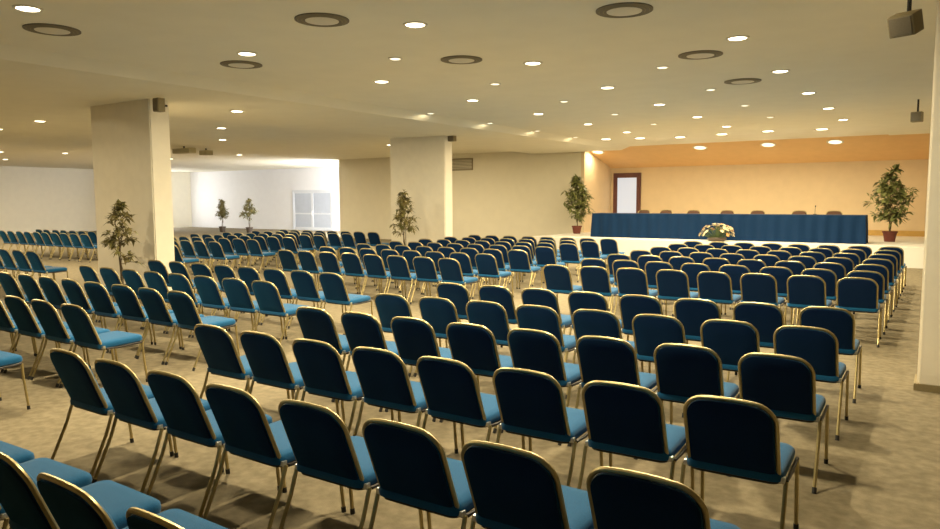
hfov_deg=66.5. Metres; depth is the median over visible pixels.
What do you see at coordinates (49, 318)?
banquet chair
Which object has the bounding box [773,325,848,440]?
banquet chair
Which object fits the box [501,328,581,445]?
banquet chair
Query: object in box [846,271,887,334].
banquet chair
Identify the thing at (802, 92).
recessed light
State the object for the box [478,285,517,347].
banquet chair
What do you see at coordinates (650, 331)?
banquet chair
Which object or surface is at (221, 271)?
banquet chair
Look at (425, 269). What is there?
banquet chair
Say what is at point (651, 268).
banquet chair
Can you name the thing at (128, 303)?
banquet chair
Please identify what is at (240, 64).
ceiling vent
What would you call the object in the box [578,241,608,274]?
banquet chair
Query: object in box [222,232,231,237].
banquet chair
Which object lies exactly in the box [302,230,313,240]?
banquet chair
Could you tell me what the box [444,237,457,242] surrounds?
banquet chair
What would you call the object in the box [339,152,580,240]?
wall
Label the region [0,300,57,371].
banquet chair
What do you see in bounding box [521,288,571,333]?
banquet chair
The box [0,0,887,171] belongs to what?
ceiling
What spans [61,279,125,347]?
banquet chair
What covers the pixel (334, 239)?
banquet chair
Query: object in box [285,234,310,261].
banquet chair
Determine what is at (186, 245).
banquet chair
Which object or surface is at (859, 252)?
banquet chair
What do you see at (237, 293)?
banquet chair
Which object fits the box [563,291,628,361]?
banquet chair
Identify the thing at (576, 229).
pot
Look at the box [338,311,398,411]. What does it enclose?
banquet chair
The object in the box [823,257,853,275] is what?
banquet chair
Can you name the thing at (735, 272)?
banquet chair
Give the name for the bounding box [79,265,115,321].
banquet chair
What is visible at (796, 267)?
banquet chair
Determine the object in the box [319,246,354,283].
banquet chair
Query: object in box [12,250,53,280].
banquet chair
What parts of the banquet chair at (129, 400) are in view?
leg, panel, frame, backrest, seat, leg, seat, leg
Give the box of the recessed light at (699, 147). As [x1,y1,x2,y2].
[693,145,706,149]
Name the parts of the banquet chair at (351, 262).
panel, frame, seat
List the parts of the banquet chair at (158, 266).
frame, panel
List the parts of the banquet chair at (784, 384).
backrest, panel, frame, seat, seat, leg, rail, leg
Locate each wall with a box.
[0,166,191,233]
[190,167,339,230]
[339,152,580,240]
[580,152,611,232]
[611,159,928,230]
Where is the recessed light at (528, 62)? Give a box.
[523,61,541,64]
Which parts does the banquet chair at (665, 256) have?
panel, frame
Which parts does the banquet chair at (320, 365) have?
leg, panel, frame, backrest, seat, seat, leg, leg, leg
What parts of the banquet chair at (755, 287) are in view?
panel, frame, seat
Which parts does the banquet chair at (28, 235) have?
panel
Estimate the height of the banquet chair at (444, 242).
0.886 m
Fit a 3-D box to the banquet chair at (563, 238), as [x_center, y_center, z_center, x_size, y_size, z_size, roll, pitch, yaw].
[2.743,-0.304,19.296,0.557,0.886,0.650,3,6,32]
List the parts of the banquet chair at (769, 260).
panel, frame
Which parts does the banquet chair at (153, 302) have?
leg, panel, frame, leg, seat, leg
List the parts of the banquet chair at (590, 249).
panel, frame, seat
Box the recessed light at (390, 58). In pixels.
[388,57,401,59]
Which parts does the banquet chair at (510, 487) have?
leg, panel, backrest, seat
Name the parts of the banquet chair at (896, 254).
panel, frame, leg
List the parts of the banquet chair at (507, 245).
panel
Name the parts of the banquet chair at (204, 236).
panel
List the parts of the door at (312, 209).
pane, pane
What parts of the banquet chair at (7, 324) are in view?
panel, backrest, frame, leg, seat, leg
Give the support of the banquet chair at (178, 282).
on the floor
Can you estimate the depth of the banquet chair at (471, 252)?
15.09 m
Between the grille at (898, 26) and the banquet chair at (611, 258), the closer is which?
the grille at (898, 26)
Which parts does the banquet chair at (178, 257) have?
panel, seat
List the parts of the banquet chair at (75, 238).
panel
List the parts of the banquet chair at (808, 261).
panel, frame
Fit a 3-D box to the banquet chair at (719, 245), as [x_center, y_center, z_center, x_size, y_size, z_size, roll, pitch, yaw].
[6.005,-0.123,17.158,0.557,0.886,0.650,3,6,32]
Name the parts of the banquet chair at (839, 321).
panel, frame, seat, leg, leg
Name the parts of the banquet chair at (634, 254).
panel, frame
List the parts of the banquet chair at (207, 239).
panel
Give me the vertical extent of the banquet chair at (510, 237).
0.886 m
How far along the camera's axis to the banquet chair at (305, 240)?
21.12 m
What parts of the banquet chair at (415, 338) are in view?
panel, frame, backrest, seat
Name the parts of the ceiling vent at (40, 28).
plate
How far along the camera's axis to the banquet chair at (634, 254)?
14.26 m
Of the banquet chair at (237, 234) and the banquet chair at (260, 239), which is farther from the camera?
the banquet chair at (237, 234)
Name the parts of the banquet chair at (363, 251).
panel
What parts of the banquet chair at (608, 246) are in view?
panel, frame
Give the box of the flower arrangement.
[699,223,734,241]
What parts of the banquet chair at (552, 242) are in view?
panel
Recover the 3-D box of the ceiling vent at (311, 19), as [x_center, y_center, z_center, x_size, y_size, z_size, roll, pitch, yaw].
[-1.646,-2.712,7.969,0.600,0.028,0.600,3,6,33]
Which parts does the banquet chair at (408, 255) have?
panel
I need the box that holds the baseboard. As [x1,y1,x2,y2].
[868,230,924,236]
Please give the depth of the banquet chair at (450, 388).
4.67 m
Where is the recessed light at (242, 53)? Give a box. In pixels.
[236,51,257,55]
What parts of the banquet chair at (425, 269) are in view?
leg, panel, frame, seat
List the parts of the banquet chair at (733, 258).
frame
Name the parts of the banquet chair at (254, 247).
panel, seat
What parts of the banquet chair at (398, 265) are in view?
panel, frame, seat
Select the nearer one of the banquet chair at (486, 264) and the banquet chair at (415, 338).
the banquet chair at (415, 338)
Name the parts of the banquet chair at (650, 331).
seat, panel, frame, backrest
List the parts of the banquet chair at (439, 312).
panel, frame, seat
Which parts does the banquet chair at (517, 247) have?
panel, frame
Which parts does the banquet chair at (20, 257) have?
panel, frame, seat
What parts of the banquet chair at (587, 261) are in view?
panel, frame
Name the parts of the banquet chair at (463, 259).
panel, frame, seat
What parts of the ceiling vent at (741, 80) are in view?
plate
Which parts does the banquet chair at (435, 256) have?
panel, frame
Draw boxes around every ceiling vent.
[22,23,80,35]
[220,60,261,68]
[294,13,348,26]
[441,55,481,63]
[596,2,652,17]
[678,50,722,59]
[724,78,761,84]
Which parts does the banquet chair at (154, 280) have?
panel, frame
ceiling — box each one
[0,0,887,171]
[589,133,929,167]
[770,0,936,134]
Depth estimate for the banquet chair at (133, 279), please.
10.68 m
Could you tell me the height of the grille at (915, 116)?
0.168 m
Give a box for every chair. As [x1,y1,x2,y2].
[0,230,25,254]
[0,249,40,286]
[0,258,25,283]
[0,272,57,310]
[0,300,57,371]
[0,351,30,409]
[0,441,34,462]
[0,452,160,528]
[0,458,91,528]
[3,295,86,379]
[7,231,32,251]
[8,313,35,355]
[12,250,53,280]
[16,231,41,252]
[18,274,68,333]
[24,231,50,255]
[26,251,68,289]
[30,299,114,386]
[33,232,59,256]
[36,229,60,251]
[37,473,227,528]
[38,276,102,342]
[41,232,68,258]
[43,229,68,252]
[50,233,78,259]
[50,348,173,478]
[52,230,69,253]
[59,303,147,387]
[60,230,85,253]
[60,233,87,260]
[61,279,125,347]
[69,230,94,255]
[69,233,97,261]
[78,231,95,256]
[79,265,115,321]
[80,234,97,262]
[84,281,152,352]
[88,231,97,254]
[92,358,223,492]
[98,267,122,325]
[109,284,181,357]
[121,269,170,328]
[126,507,184,528]
[136,287,204,364]
[142,271,199,332]
[146,370,279,517]
[148,260,197,307]
[164,290,239,370]
[166,273,227,337]
[168,261,218,309]
[174,240,197,265]
[174,244,199,267]
[179,236,208,266]
[180,240,212,274]
[190,234,217,261]
[190,237,220,267]
[191,263,241,315]
[191,275,253,337]
[192,241,224,274]
[194,324,289,398]
[201,234,229,262]
[203,383,345,528]
[205,237,234,267]
[209,241,240,268]
[213,234,241,263]
[213,265,265,318]
[218,238,248,267]
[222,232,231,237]
[222,278,283,338]
[226,235,254,263]
[232,238,263,269]
[234,232,259,259]
[235,266,290,324]
[238,235,267,265]
[240,331,339,416]
[245,233,272,260]
[247,239,277,272]
[252,236,269,265]
[252,280,309,343]
[257,233,273,260]
[260,268,314,327]
[263,231,276,257]
[265,236,294,267]
[271,234,297,261]
[274,231,285,257]
[278,250,315,282]
[278,399,423,528]
[279,229,288,233]
[281,237,308,267]
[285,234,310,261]
[288,232,312,258]
[288,270,343,328]
[292,338,393,433]
[294,306,349,401]
[297,235,315,263]
[298,251,322,287]
[301,232,314,252]
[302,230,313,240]
[313,235,339,260]
[314,232,338,259]
[315,230,338,253]
[318,252,358,293]
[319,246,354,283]
[319,272,372,334]
[327,231,342,255]
[328,233,343,259]
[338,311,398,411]
[339,247,374,288]
[340,233,356,260]
[341,253,380,294]
[352,346,457,453]
[353,231,369,244]
[355,243,372,281]
[358,248,395,290]
[362,254,403,296]
[362,418,475,528]
[367,232,388,245]
[373,244,392,282]
[374,293,440,376]
[378,249,417,292]
[385,316,451,421]
[387,255,427,300]
[389,241,402,249]
[392,245,411,284]
[400,250,438,294]
[408,242,422,250]
[410,257,441,303]
[413,246,433,286]
[414,297,458,376]
[416,356,524,449]
[418,239,432,245]
[422,251,444,294]
[427,242,442,250]
[435,247,471,286]
[436,239,450,246]
[436,282,470,338]
[438,258,479,299]
[439,322,512,432]
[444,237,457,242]
[447,243,463,251]
[449,252,486,298]
[455,240,469,247]
[460,248,493,287]
[461,440,593,528]
[462,237,475,243]
[466,244,498,282]
[466,300,510,345]
[468,235,480,240]
[472,253,513,298]
[474,240,489,248]
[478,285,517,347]
[480,238,494,244]
[481,249,517,288]
[485,235,498,242]
[487,245,520,284]
[492,367,602,486]
[494,241,523,277]
[499,238,514,246]
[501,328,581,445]
[503,236,517,242]
[506,250,542,288]
[509,245,543,285]
[513,242,535,278]
[516,304,575,362]
[518,239,534,273]
[521,236,536,247]
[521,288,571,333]
[532,246,565,285]
[534,243,565,278]
[536,239,559,273]
[540,237,559,252]
[543,264,581,297]
[559,240,581,275]
[559,243,584,281]
[560,237,580,270]
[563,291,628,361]
[565,309,643,398]
[567,335,662,459]
[577,238,605,269]
[577,380,693,490]
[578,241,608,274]
[580,266,617,311]
[581,258,619,302]
[586,466,740,528]
[600,238,625,268]
[604,254,630,296]
[608,260,651,310]
[614,268,660,314]
[619,294,662,334]
[630,250,653,289]
[632,314,685,417]
[637,255,663,304]
[638,210,649,212]
[645,261,675,316]
[650,246,670,255]
[654,343,739,424]
[656,251,691,291]
[656,269,698,315]
[660,210,672,212]
[664,256,694,304]
[668,243,687,250]
[674,298,736,374]
[677,247,698,256]
[680,263,721,314]
[680,395,799,528]
[684,241,701,247]
[687,210,699,213]
[689,252,713,291]
[694,244,714,251]
[697,271,740,319]
[700,319,759,371]
[702,258,738,309]
[706,248,728,257]
[709,242,727,248]
[716,265,750,314]
[719,253,744,264]
[720,210,733,213]
[721,245,741,252]
[726,302,783,381]
[728,352,828,493]
[732,259,765,309]
[734,242,753,248]
[736,249,759,258]
[740,273,786,324]
[749,246,771,253]
[750,210,764,213]
[753,254,786,299]
[759,266,799,324]
[761,243,781,249]
[767,250,791,260]
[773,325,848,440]
[774,261,805,274]
[779,247,801,255]
[783,256,816,302]
[784,275,833,324]
[788,244,809,251]
[792,210,806,213]
[795,268,836,324]
[799,252,825,262]
[799,306,861,402]
[808,248,832,258]
[813,262,845,281]
[817,245,839,253]
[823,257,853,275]
[826,211,842,214]
[832,253,859,267]
[835,277,881,346]
[840,249,865,263]
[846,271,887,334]
[847,245,871,258]
[853,264,892,322]
[861,258,897,311]
[868,254,899,302]
[874,250,903,295]
[878,246,906,288]
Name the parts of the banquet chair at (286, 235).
panel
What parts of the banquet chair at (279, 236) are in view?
panel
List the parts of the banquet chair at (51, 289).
panel, frame, seat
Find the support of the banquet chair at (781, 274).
on the floor
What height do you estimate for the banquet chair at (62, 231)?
0.886 m
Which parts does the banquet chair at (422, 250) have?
panel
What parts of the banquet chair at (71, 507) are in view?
panel, frame, backrest, seat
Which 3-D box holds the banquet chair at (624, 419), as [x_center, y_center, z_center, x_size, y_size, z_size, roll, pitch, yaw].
[0.984,1.069,4.254,0.557,0.886,0.650,3,6,32]
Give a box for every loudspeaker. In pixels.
[152,98,167,111]
[448,136,455,141]
[887,0,923,38]
[910,99,923,122]
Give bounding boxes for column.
[90,99,174,290]
[390,136,452,245]
[913,0,939,392]
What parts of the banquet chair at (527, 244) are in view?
panel, frame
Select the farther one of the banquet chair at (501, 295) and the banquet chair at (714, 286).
the banquet chair at (714, 286)
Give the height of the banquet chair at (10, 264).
0.886 m
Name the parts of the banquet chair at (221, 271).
panel, frame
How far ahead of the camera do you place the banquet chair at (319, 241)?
20.84 m
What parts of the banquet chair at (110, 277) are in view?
panel, frame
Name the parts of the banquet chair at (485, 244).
panel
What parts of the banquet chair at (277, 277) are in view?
panel, frame, seat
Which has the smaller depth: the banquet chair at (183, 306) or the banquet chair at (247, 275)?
the banquet chair at (183, 306)
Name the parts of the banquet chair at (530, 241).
panel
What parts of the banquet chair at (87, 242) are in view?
panel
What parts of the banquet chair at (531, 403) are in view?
leg, leg, panel, frame, backrest, seat, seat, leg, rail, leg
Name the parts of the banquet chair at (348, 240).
panel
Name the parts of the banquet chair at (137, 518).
panel, backrest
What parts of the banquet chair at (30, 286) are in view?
panel, frame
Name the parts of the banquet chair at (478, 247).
panel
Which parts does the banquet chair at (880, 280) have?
panel, frame, seat, leg, leg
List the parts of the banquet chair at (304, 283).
panel, frame, seat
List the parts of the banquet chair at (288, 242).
panel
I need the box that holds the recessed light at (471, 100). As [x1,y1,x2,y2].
[466,99,479,101]
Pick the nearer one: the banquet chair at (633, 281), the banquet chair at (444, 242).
the banquet chair at (633, 281)
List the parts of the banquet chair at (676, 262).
panel, frame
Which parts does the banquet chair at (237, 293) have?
panel, frame, seat, leg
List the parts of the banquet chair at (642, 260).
panel, frame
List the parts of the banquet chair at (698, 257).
panel, frame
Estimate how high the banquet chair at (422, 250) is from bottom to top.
0.886 m
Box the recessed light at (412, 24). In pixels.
[403,21,427,27]
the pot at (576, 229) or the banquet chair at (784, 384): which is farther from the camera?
the pot at (576, 229)
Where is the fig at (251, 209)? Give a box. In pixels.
[239,198,257,232]
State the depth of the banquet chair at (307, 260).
14.42 m
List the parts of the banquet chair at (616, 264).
panel, frame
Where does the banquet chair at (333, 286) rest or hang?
on the floor
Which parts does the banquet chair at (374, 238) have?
panel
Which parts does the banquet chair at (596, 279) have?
panel, frame, seat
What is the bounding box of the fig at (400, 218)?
[390,190,420,244]
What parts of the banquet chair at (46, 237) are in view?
panel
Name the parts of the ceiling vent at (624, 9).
plate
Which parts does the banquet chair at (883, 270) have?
panel, frame, leg, leg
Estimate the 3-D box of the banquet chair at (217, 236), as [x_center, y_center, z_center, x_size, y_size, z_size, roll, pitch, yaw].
[-7.350,-0.479,21.655,0.557,0.886,0.650,3,6,34]
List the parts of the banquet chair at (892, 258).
panel, frame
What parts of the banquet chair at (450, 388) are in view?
leg, panel, frame, backrest, leg, seat, seat, leg, rail, leg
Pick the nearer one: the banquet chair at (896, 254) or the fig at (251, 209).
the banquet chair at (896, 254)
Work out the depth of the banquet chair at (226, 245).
19.47 m
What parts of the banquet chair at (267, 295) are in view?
leg, panel, frame, leg, seat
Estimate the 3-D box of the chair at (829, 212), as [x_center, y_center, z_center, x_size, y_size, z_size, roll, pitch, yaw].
[11.366,-1.205,22.403,0.557,0.951,0.650,3,6,28]
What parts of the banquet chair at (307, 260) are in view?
panel, frame, seat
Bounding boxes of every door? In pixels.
[292,190,333,230]
[613,173,640,212]
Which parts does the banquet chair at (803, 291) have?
panel, frame, seat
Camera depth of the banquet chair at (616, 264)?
11.98 m
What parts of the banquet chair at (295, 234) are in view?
panel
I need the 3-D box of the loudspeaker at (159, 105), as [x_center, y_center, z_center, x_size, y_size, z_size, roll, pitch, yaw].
[-5.533,-2.852,12.824,0.160,0.240,0.242,3,6,33]
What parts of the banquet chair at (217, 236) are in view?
panel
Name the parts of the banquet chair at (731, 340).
seat, frame, backrest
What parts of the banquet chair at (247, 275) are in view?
panel, frame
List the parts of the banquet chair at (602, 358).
leg, panel, frame, backrest, seat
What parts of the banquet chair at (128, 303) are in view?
panel, frame, leg, seat, leg, leg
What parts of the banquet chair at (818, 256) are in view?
frame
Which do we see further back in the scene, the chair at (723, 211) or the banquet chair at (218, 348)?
the chair at (723, 211)
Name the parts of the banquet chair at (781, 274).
panel, frame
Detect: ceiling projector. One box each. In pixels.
[172,146,195,153]
[199,148,212,155]
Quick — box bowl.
[707,237,726,241]
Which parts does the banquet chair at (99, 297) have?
panel, frame, seat, leg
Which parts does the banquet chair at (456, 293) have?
panel, frame, seat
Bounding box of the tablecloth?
[590,213,867,243]
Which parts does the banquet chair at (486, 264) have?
panel, frame, seat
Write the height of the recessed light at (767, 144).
0.135 m
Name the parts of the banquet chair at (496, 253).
panel, frame, seat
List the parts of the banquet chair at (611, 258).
panel, frame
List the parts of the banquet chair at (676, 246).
panel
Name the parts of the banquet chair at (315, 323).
panel, frame, backrest, seat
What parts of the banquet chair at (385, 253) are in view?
panel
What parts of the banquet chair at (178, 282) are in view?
panel, frame, seat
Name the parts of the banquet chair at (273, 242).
panel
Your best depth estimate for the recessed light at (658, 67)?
10.88 m
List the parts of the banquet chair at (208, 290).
panel, frame, seat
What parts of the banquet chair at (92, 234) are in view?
panel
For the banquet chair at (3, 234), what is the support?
on the floor
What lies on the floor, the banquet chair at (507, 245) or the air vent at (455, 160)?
the banquet chair at (507, 245)
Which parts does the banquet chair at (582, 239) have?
panel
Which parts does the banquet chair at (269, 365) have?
leg, panel, frame, backrest, seat, seat, leg, leg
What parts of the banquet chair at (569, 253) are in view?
panel, frame, seat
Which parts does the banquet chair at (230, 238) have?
panel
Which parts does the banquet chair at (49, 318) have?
leg, panel, frame, backrest, leg, seat, leg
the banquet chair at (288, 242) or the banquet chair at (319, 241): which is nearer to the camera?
the banquet chair at (288, 242)
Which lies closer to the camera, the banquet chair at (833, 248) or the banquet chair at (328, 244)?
the banquet chair at (833, 248)
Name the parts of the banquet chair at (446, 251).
panel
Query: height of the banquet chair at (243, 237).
0.886 m
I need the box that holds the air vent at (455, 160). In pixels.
[452,158,472,170]
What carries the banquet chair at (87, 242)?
on the floor
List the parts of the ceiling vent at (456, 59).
plate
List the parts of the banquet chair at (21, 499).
panel, backrest, frame, seat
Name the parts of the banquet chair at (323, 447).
leg, panel, frame, backrest, seat, seat, leg, leg, rail, leg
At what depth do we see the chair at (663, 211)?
25.54 m
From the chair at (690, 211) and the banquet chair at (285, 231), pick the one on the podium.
the chair at (690, 211)
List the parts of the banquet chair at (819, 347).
panel, backrest, frame, seat, leg, rail, leg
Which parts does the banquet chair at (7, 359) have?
rail, seat, leg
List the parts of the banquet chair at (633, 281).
panel, frame, seat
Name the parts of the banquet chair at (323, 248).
panel, frame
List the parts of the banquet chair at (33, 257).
panel, frame, seat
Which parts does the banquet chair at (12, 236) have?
panel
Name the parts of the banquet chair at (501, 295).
panel, frame, seat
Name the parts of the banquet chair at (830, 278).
panel, frame, seat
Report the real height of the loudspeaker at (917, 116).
0.480 m
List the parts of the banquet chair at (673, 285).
leg, panel, frame, seat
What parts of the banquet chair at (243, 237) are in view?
panel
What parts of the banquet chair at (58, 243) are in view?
panel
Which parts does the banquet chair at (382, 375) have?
leg, panel, frame, backrest, seat, seat, leg, leg, leg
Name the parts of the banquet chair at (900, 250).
frame, panel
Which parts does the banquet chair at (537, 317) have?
panel, frame, backrest, seat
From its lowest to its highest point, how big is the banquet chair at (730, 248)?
0.886 m
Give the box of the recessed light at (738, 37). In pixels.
[726,35,749,40]
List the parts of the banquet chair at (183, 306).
leg, panel, frame, leg, seat, leg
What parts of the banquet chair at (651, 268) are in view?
panel, frame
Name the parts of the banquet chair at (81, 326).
panel, frame, backrest, leg, seat, seat, rail, leg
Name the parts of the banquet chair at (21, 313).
leg, panel, frame, backrest, leg, seat, leg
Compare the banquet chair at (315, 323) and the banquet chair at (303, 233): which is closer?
the banquet chair at (315, 323)
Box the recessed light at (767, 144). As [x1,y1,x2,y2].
[760,142,775,146]
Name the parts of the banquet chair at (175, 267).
panel, frame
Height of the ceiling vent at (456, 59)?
0.028 m
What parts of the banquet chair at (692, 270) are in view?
panel, frame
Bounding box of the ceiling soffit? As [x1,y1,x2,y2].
[0,44,629,153]
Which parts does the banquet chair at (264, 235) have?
panel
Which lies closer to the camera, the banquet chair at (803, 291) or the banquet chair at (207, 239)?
the banquet chair at (803, 291)
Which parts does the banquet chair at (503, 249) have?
panel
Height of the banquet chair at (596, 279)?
0.886 m
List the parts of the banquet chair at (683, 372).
leg, seat, panel, frame, backrest, seat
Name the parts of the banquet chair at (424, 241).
panel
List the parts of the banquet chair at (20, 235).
panel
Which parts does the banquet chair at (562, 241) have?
panel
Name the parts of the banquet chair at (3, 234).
panel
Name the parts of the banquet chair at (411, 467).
leg, panel, frame, backrest, seat, seat, leg, leg, rail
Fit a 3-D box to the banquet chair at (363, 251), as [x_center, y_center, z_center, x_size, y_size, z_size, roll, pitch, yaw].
[-1.998,0.076,15.315,0.557,0.886,0.650,3,6,34]
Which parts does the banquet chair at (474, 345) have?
panel, frame, backrest, seat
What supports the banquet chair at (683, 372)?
on the floor
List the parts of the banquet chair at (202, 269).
panel, frame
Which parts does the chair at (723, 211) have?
backrest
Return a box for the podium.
[532,232,924,268]
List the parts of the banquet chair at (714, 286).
panel, frame, seat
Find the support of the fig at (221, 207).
on the floor
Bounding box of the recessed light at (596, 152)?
[591,151,604,153]
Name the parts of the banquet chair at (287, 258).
panel, frame, seat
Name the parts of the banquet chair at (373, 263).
panel, frame, seat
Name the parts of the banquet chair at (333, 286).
panel, frame, seat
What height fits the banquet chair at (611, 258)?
0.886 m
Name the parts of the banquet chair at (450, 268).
panel, frame, seat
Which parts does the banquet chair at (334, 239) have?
panel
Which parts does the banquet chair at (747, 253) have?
frame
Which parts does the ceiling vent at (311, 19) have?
plate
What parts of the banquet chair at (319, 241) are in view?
panel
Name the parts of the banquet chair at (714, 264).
panel, frame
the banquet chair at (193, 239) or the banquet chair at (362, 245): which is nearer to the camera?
the banquet chair at (362, 245)
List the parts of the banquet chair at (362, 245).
panel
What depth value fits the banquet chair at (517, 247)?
15.74 m
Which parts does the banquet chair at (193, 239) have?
panel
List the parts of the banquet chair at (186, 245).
panel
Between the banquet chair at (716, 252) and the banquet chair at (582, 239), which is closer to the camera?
the banquet chair at (716, 252)
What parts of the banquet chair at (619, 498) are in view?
panel, backrest, seat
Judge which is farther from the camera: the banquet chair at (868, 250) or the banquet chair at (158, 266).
the banquet chair at (868, 250)
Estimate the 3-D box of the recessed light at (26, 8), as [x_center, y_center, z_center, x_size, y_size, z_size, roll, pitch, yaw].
[-4.600,-2.656,7.451,0.286,0.021,0.286,3,6,33]
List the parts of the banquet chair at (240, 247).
panel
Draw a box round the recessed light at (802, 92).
[800,92,816,93]
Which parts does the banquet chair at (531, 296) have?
panel, frame, seat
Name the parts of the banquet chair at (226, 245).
panel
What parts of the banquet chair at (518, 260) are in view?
panel, frame, seat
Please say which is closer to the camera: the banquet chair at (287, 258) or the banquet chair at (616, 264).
the banquet chair at (616, 264)
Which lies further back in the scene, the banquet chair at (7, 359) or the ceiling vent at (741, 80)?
the ceiling vent at (741, 80)
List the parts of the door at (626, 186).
pane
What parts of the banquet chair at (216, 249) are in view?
panel, seat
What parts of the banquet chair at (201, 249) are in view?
panel, seat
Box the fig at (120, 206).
[99,199,146,302]
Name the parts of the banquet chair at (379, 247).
panel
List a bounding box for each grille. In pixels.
[152,99,157,110]
[888,16,912,36]
[911,112,920,120]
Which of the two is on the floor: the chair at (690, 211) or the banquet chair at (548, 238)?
the banquet chair at (548, 238)
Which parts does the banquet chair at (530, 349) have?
panel, frame, backrest, seat, leg, rail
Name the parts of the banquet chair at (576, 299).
panel, frame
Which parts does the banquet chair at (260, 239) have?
panel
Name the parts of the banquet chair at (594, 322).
leg, panel, frame, backrest, seat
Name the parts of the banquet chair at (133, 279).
panel, frame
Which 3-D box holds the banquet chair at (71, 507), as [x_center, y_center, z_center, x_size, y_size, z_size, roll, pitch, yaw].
[-1.322,1.201,2.901,0.557,0.886,0.650,3,6,35]
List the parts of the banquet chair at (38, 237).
panel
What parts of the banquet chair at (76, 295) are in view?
panel, frame, seat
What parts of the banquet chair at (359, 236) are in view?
panel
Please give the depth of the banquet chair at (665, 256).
13.93 m
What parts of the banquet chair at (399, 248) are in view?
panel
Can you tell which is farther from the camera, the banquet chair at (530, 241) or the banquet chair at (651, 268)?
the banquet chair at (530, 241)
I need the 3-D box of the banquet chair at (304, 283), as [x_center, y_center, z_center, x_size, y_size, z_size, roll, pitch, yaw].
[-2.290,0.501,10.646,0.557,0.886,0.650,3,6,35]
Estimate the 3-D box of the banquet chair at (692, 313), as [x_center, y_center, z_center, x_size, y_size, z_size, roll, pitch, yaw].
[2.466,0.763,7.558,0.557,0.886,0.650,3,6,35]
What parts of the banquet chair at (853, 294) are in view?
panel, frame, seat, seat, leg, leg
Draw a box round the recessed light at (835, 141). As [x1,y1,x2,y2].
[826,139,843,144]
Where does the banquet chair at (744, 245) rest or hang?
on the floor
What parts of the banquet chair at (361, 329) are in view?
leg, panel, frame, backrest, seat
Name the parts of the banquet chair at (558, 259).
panel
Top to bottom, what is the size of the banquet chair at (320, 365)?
0.886 m
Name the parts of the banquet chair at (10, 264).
panel, frame, seat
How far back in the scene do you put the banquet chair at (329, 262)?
14.09 m
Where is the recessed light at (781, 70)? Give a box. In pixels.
[771,69,789,72]
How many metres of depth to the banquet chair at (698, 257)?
13.60 m
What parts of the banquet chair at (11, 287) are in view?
panel, frame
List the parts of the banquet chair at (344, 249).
panel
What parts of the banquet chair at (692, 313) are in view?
seat, panel, frame, backrest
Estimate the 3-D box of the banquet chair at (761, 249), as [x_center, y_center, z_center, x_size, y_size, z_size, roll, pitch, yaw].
[6.338,0.024,15.524,0.557,0.886,0.650,3,6,33]
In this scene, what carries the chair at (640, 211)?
on the podium
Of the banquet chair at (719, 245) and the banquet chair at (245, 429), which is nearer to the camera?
the banquet chair at (245, 429)
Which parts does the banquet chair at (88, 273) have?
panel, frame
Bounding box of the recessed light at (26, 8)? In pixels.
[12,4,43,12]
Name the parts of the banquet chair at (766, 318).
panel, frame, backrest, seat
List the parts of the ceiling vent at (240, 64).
plate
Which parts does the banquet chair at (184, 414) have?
leg, panel, frame, backrest, seat, leg, seat, leg, leg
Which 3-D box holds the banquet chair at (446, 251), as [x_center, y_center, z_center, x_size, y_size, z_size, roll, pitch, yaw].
[-0.364,0.038,15.664,0.557,0.886,0.650,3,6,32]
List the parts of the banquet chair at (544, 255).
panel, frame, seat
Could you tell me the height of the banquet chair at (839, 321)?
0.886 m
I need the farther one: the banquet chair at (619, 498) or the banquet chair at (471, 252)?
the banquet chair at (471, 252)
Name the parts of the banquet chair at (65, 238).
panel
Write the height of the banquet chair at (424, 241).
0.886 m
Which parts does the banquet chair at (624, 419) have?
leg, leg, panel, frame, backrest, seat, seat, leg, rail, leg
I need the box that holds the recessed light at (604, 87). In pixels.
[600,86,614,88]
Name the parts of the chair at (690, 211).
backrest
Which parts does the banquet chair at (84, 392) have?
leg, panel, frame, backrest, seat, leg, seat, leg, leg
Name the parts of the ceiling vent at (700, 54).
plate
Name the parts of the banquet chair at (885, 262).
frame, panel, leg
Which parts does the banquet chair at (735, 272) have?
panel, frame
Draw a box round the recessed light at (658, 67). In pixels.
[655,66,668,68]
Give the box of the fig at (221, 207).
[215,199,229,231]
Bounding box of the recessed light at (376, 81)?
[373,80,389,82]
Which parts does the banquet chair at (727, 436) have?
leg, leg, panel, backrest, frame, seat, seat, leg, rail, leg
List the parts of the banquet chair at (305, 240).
panel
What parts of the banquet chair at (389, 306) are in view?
seat, panel, frame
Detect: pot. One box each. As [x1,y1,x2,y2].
[219,226,225,231]
[246,227,252,232]
[572,226,581,233]
[882,231,897,241]
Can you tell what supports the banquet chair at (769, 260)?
on the floor
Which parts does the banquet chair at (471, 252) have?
panel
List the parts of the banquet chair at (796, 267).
frame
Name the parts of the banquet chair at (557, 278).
panel, frame, seat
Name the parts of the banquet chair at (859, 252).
frame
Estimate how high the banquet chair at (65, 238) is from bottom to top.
0.886 m
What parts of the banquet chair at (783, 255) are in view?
frame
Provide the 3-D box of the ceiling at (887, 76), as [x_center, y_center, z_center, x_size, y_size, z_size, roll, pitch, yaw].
[6.262,-2.795,8.524,3.950,0.025,31.500,3,6,33]
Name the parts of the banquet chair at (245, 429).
leg, panel, frame, backrest, seat, seat, leg, leg, rail, leg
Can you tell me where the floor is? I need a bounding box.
[0,227,939,528]
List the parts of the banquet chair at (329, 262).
panel, frame, seat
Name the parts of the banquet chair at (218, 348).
leg, panel, frame, backrest, seat, seat, leg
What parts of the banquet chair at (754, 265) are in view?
panel, frame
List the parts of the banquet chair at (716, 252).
frame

